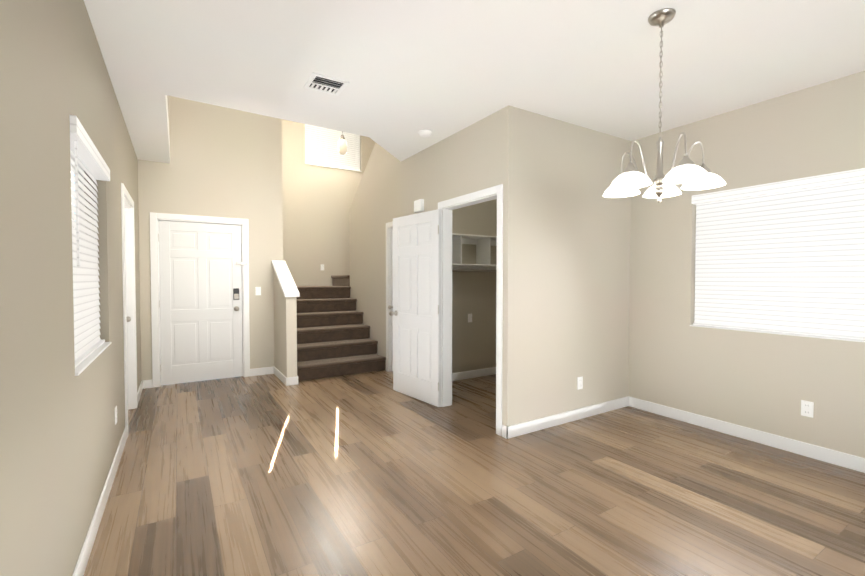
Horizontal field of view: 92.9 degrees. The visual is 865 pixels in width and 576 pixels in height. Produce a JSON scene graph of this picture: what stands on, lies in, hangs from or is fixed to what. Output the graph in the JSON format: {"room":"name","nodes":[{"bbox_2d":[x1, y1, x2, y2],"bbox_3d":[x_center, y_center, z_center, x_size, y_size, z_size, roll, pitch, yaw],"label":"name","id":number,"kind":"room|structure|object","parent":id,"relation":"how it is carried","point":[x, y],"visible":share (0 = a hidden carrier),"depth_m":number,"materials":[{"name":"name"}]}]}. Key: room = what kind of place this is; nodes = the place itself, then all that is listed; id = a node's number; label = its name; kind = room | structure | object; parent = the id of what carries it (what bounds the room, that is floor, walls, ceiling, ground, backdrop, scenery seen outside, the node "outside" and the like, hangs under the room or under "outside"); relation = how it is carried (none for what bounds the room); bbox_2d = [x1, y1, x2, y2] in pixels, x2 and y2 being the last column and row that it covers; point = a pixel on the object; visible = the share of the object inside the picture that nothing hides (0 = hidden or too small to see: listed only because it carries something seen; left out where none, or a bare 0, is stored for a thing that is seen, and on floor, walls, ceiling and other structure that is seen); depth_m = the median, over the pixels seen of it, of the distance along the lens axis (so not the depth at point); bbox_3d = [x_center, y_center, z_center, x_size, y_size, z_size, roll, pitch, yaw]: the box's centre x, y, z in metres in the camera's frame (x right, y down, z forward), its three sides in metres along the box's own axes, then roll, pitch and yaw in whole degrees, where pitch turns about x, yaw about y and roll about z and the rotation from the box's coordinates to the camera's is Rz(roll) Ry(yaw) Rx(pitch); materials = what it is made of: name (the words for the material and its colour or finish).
{"room":"empty living room","nodes":[
{"label":"empty living room","id":0,"kind":"room"},
{"bbox_2d":[0,0,141,575],"bbox_3d":[-1.133,-0.061,0.952,0.150,2.730,9.497,-1,2,-32],"label":"wall","id":1,"kind":"structure","parent":0,"point":[61,432],"depth_m":1.49,"materials":[{"name":"paint"}]},
{"bbox_2d":[70,155,110,375],"bbox_3d":[-1.894,-0.191,2.192,0.162,1.130,1.050,-1,2,-32],"label":"window","id":2,"kind":"structure","parent":1,"relation":"in","point":[81,367],"depth_m":2.21,"materials":[{"name":"white"}]},
{"bbox_2d":[69,115,109,367],"bbox_3d":[-1.856,-0.198,2.215,0.092,1.116,1.042,-1,2,-32],"label":"window blind","id":3,"kind":"object","parent":2,"relation":"attached to","point":[85,154],"visible":0.71,"depth_m":2.22,"materials":[{"name":"white plastic"}]},
{"bbox_2d":[72,426,126,575],"bbox_3d":[-0.553,1.273,0.199,0.013,0.100,7.550,-1,2,-32],"label":"baseboard","id":4,"kind":"structure","parent":1,"relation":"attached to","point":[79,570],"depth_m":2.19,"materials":[{"name":"white wood"}]},
{"bbox_2d":[115,406,116,424],"bbox_3d":[-2.234,0.897,2.907,0.010,0.115,0.070,-1,2,-32],"label":"electrical outlet","id":5,"kind":"object","parent":1,"relation":"attached to","point":[115,415],"visible":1,"depth_m":2.89,"materials":[{"name":"white plastic"}]},
{"bbox_2d":[121,183,137,437],"bbox_3d":[-2.867,0.184,3.763,0.182,2.105,0.980,-1,2,-32],"label":"trim","id":6,"kind":"structure","parent":1,"relation":"attached to","point":[129,298],"depth_m":4.13,"materials":[{"name":"white wood"}]},
{"bbox_2d":[137,380,147,401],"bbox_3d":[-3.263,1.167,4.598,0.030,0.100,0.807,-1,2,-32],"label":"baseboard","id":7,"kind":"structure","parent":1,"relation":"attached to","point":[144,383],"depth_m":4.79,"materials":[{"name":"white wood"}]},
{"bbox_2d":[167,95,169,134],"bbox_3d":[-2.694,-2.586,4.031,0.150,1.570,2.217,-1,2,-32],"label":"wall","id":8,"kind":"structure","parent":0,"point":[168,111],"depth_m":4.51,"materials":[{"name":"paint"}]},
{"bbox_2d":[138,96,282,379],"bbox_3d":[-2.894,-1.102,5.334,1.788,4.600,0.150,-1,2,-32],"label":"wall","id":9,"kind":"structure","parent":0,"point":[225,162],"depth_m":5.36,"materials":[{"name":"paint"}]},
{"bbox_2d":[150,212,249,387],"bbox_3d":[-2.972,0.141,5.316,1.090,2.115,0.182,-1,2,-32],"label":"trim","id":10,"kind":"structure","parent":9,"relation":"attached to","point":[155,297],"depth_m":5.08,"materials":[{"name":"white wood"}]},
{"bbox_2d":[158,220,242,384],"bbox_3d":[-2.958,0.182,5.287,0.930,2.020,0.224,-1,2,-32],"label":"front door","id":11,"kind":"structure","parent":9,"relation":"in","point":[200,287],"depth_m":5.26,"materials":[{"name":"white wood"}]},
{"bbox_2d":[236,262,246,264],"bbox_3d":[-2.530,-0.325,5.457,0.140,0.040,0.024,-1,2,-32],"label":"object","id":12,"kind":"structure","parent":9,"relation":"in","point":[241,263],"depth_m":5.45,"materials":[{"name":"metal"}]},
{"bbox_2d":[255,287,260,294],"bbox_3d":[-2.367,0.042,5.592,0.070,0.115,0.013,-1,2,-32],"label":"light switch","id":13,"kind":"object","parent":9,"relation":"attached to","point":[257,290],"visible":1,"depth_m":5.59,"materials":[{"name":"white plastic"}]},
{"bbox_2d":[250,367,271,375],"bbox_3d":[-2.337,1.142,5.637,0.302,0.100,0.013,-1,2,-32],"label":"baseboard","id":14,"kind":"structure","parent":9,"relation":"attached to","point":[265,370],"depth_m":5.62,"materials":[{"name":"white wood"}]},
{"bbox_2d":[273,268,296,377],"bbox_3d":[-1.946,0.432,5.418,0.125,1.530,0.767,-1,2,-32],"label":"wall","id":15,"kind":"structure","parent":0,"point":[285,336],"depth_m":5.13,"materials":[{"name":"paint"}]},
{"bbox_2d":[272,366,287,385],"bbox_3d":[-2.001,1.147,5.393,0.013,0.100,0.780,-1,2,-32],"label":"baseboard","id":16,"kind":"structure","parent":15,"relation":"attached to","point":[275,371],"depth_m":5.34,"materials":[{"name":"white wood"}]},
{"bbox_2d":[272,260,299,296],"bbox_3d":[-1.933,-0.137,5.389,0.180,0.478,0.807,-1,2,-32],"label":"trim","id":17,"kind":"structure","parent":15,"relation":"on","point":[285,280],"depth_m":5.32,"materials":[{"name":"white wood"}]},
{"bbox_2d":[282,119,374,285],"bbox_3d":[-1.899,-1.166,8.010,3.020,4.600,0.150,-1,2,-32],"label":"wall","id":18,"kind":"structure","parent":0,"point":[317,201],"depth_m":7.72,"materials":[{"name":"paint"}]},
{"bbox_2d":[305,124,359,170],"bbox_3d":[-1.902,-2.716,7.921,1.098,0.794,0.074,-1,2,-32],"label":"window blind","id":19,"kind":"object","parent":18,"relation":"attached to","point":[321,145],"visible":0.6,"depth_m":7.89,"materials":[{"name":"white plastic"}]},
{"bbox_2d":[305,163,361,171],"bbox_3d":[-1.921,-2.710,7.952,1.110,0.810,0.162,-1,2,-32],"label":"window","id":20,"kind":"structure","parent":18,"relation":"in","point":[332,167],"depth_m":7.88,"materials":[{"name":"white"}]},
{"bbox_2d":[349,142,400,369],"bbox_3d":[-0.767,-1.121,6.123,0.110,4.600,2.350,-1,2,-32],"label":"wall","id":21,"kind":"structure","parent":0,"point":[375,207],"depth_m":6.21,"materials":[{"name":"paint"}]},
{"bbox_2d":[386,221,392,371],"bbox_3d":[-0.381,0.141,5.528,0.142,2.105,0.850,-1,2,-32],"label":"trim","id":22,"kind":"structure","parent":21,"relation":"attached to","point":[389,297],"depth_m":5.81,"materials":[{"name":"white wood"}]},
{"bbox_2d":[388,228,392,370],"bbox_3d":[-0.381,0.178,5.535,0.215,2.015,0.700,-1,2,-32],"label":"door","id":23,"kind":"structure","parent":21,"relation":"in","point":[389,307],"depth_m":5.79,"materials":[{"name":"white wood"}]},
{"bbox_2d":[401,105,518,425],"bbox_3d":[0.163,-0.289,4.213,0.110,3.030,1.911,-1,2,-32],"label":"wall","id":24,"kind":"structure","parent":0,"point":[482,154],"depth_m":3.53,"materials":[{"name":"paint"}]},
{"bbox_2d":[389,209,440,406],"bbox_3d":[-0.220,0.203,4.492,0.218,2.015,0.848,-1,2,-32],"label":"closet door","id":25,"kind":"structure","parent":24,"relation":"in","point":[415,313],"depth_m":4.46,"materials":[{"name":"white wood"}]},
{"bbox_2d":[414,199,423,212],"bbox_3d":[-0.152,-0.908,4.557,0.050,0.130,0.150,-1,2,-32],"label":"door chime","id":26,"kind":"object","parent":24,"relation":"attached to","point":[418,205],"visible":1,"depth_m":4.51,"materials":[{"name":"white plastic"}]},
{"bbox_2d":[438,184,502,435],"bbox_3d":[0.373,0.181,3.885,0.142,2.105,0.990,-1,2,-32],"label":"trim","id":27,"kind":"structure","parent":24,"relation":"attached to","point":[495,192],"depth_m":4.16,"materials":[{"name":"white wood"}]},
{"bbox_2d":[84,370,864,575],"bbox_3d":[0.336,1.318,2.896,4.958,0.120,11.600,-1,2,-32],"label":"floor","id":28,"kind":"structure","parent":0,"point":[369,474],"depth_m":2.54,"materials":[{"name":"brown wood"}]},
{"bbox_2d":[297,275,385,380],"bbox_3d":[-1.220,0.470,6.950,2.713,1.379,2.426,-1,2,-32],"label":"stairs","id":29,"kind":"structure","parent":28,"relation":"on","point":[333,336],"depth_m":6.07,"materials":[{"name":"carpet"}]},
{"bbox_2d":[452,199,496,372],"bbox_3d":[0.396,-0.319,5.422,1.558,3.030,0.100,-1,2,-32],"label":"wall","id":30,"kind":"structure","parent":0,"point":[474,340],"depth_m":5.47,"materials":[{"name":"paint"}]},
{"bbox_2d":[468,314,471,321],"bbox_3d":[0.498,0.396,5.435,0.070,0.115,0.013,-1,2,-32],"label":"electrical outlet","id":31,"kind":"object","parent":30,"relation":"attached to","point":[469,317],"visible":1,"depth_m":5.43,"materials":[{"name":"white plastic"}]},
{"bbox_2d":[452,367,495,380],"bbox_3d":[0.426,1.147,5.409,1.558,0.100,0.013,-1,2,-32],"label":"baseboard","id":32,"kind":"structure","parent":30,"relation":"attached to","point":[487,371],"depth_m":5.48,"materials":[{"name":"white wood"}]},
{"bbox_2d":[452,233,496,269],"bbox_3d":[0.507,-0.434,5.240,1.538,0.450,0.319,-1,2,-32],"label":"closet shelf","id":33,"kind":"object","parent":30,"relation":"attached to","point":[483,243],"visible":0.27,"depth_m":5.27,"materials":[{"name":"white wood"}]},
{"bbox_2d":[452,269,496,271],"bbox_3d":[0.545,-0.218,5.187,1.531,0.030,0.032,-1,2,-32],"label":"rod","id":34,"kind":"object","parent":33,"relation":"attached to","point":[464,270],"visible":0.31,"depth_m":5.13,"materials":[{"name":"silver metal"}]},
{"bbox_2d":[84,0,864,162],"bbox_3d":[0.823,-1.602,2.037,4.658,0.300,9.647,-1,2,-32],"label":"ceiling","id":35,"kind":"structure","parent":0,"point":[408,70],"depth_m":2.64,"materials":[{"name":"paint"}]},
{"bbox_2d":[304,72,348,95],"bbox_3d":[-0.769,-1.469,2.979,0.260,0.012,0.250,-1,2,-32],"label":"ceiling vent","id":36,"kind":"object","parent":35,"relation":"in","point":[325,84],"visible":1,"depth_m":2.97,"materials":[{"name":"white metal"}]},
{"bbox_2d":[418,129,432,136],"bbox_3d":[-0.067,-1.481,3.954,0.136,0.036,0.136,-1,2,-32],"label":"smoke detector","id":37,"kind":"object","parent":35,"relation":"attached to","point":[425,133],"visible":1,"depth_m":3.92,"materials":[{"name":"white plastic"}]},
{"bbox_2d":[603,8,725,202],"bbox_3d":[1.213,-0.959,2.220,0.592,0.995,0.590,-1,2,-32],"label":"chandelier","id":38,"kind":"object","parent":35,"relation":"hanging from","point":[686,171],"visible":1,"depth_m":2.17,"materials":[{"name":"white glass"}]},
{"bbox_2d":[517,108,630,423],"bbox_3d":[1.410,-0.133,3.929,1.708,2.730,0.110,-1,2,-32],"label":"wall","id":39,"kind":"structure","parent":0,"point":[573,267],"depth_m":3.77,"materials":[{"name":"paint"}]},
{"bbox_2d":[502,396,627,438],"bbox_3d":[1.304,1.185,3.836,1.643,0.100,0.034,-1,2,-32],"label":"baseboard","id":40,"kind":"structure","parent":39,"relation":"attached to","point":[523,428],"depth_m":3.73,"materials":[{"name":"white wood"}]},
{"bbox_2d":[577,376,582,389],"bbox_3d":[1.389,0.894,3.871,0.070,0.115,0.010,-1,2,-32],"label":"electrical outlet","id":41,"kind":"object","parent":39,"relation":"attached to","point":[579,382],"visible":1,"depth_m":3.87,"materials":[{"name":"white plastic"}]},
{"bbox_2d":[628,71,864,457],"bbox_3d":[2.240,-1.071,4.045,0.150,4.600,11.250,-1,2,-32],"label":"wall","id":42,"kind":"structure","parent":0,"point":[766,382],"depth_m":3.39,"materials":[{"name":"paint"}]},
{"bbox_2d":[628,396,864,472],"bbox_3d":[3.581,1.235,1.777,0.013,0.100,5.889,-1,2,-32],"label":"baseboard","id":43,"kind":"structure","parent":42,"relation":"attached to","point":[846,460],"depth_m":3.31,"materials":[{"name":"white wood"}]},
{"bbox_2d":[690,325,864,341],"bbox_3d":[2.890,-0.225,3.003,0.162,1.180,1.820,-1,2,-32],"label":"window sill","id":44,"kind":"structure","parent":42,"relation":"in","point":[814,336],"depth_m":3.17,"materials":[{"name":"white wood"}]},
{"bbox_2d":[691,168,864,339],"bbox_3d":[2.852,-0.232,2.979,0.092,1.166,1.812,-1,2,-32],"label":"window blind","id":45,"kind":"object","parent":42,"relation":"attached to","point":[787,256],"visible":0.88,"depth_m":3.19,"materials":[{"name":"white plastic"}]},
{"bbox_2d":[801,400,813,417],"bbox_3d":[2.785,0.899,3.059,0.010,0.115,0.070,-1,2,-32],"label":"electrical outlet","id":46,"kind":"object","parent":42,"relation":"attached to","point":[807,408],"visible":1,"depth_m":3.06,"materials":[{"name":"white plastic"}]},
{"bbox_3d":[-1.345,-3.464,5.798,4.445,0.100,4.500,-1,2,-32],"label":"ceiling","id":47,"kind":"structure","parent":0,"visible":0},
{"bbox_2d":[338,132,346,154],"bbox_3d":[-1.498,-2.833,6.836,0.150,1.210,0.150,-1,2,-32],"label":"pendant light","id":48,"kind":"object","parent":47,"relation":"hanging from","point":[342,146],"visible":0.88,"depth_m":6.80,"materials":[{"name":"white glass"}]}
]}

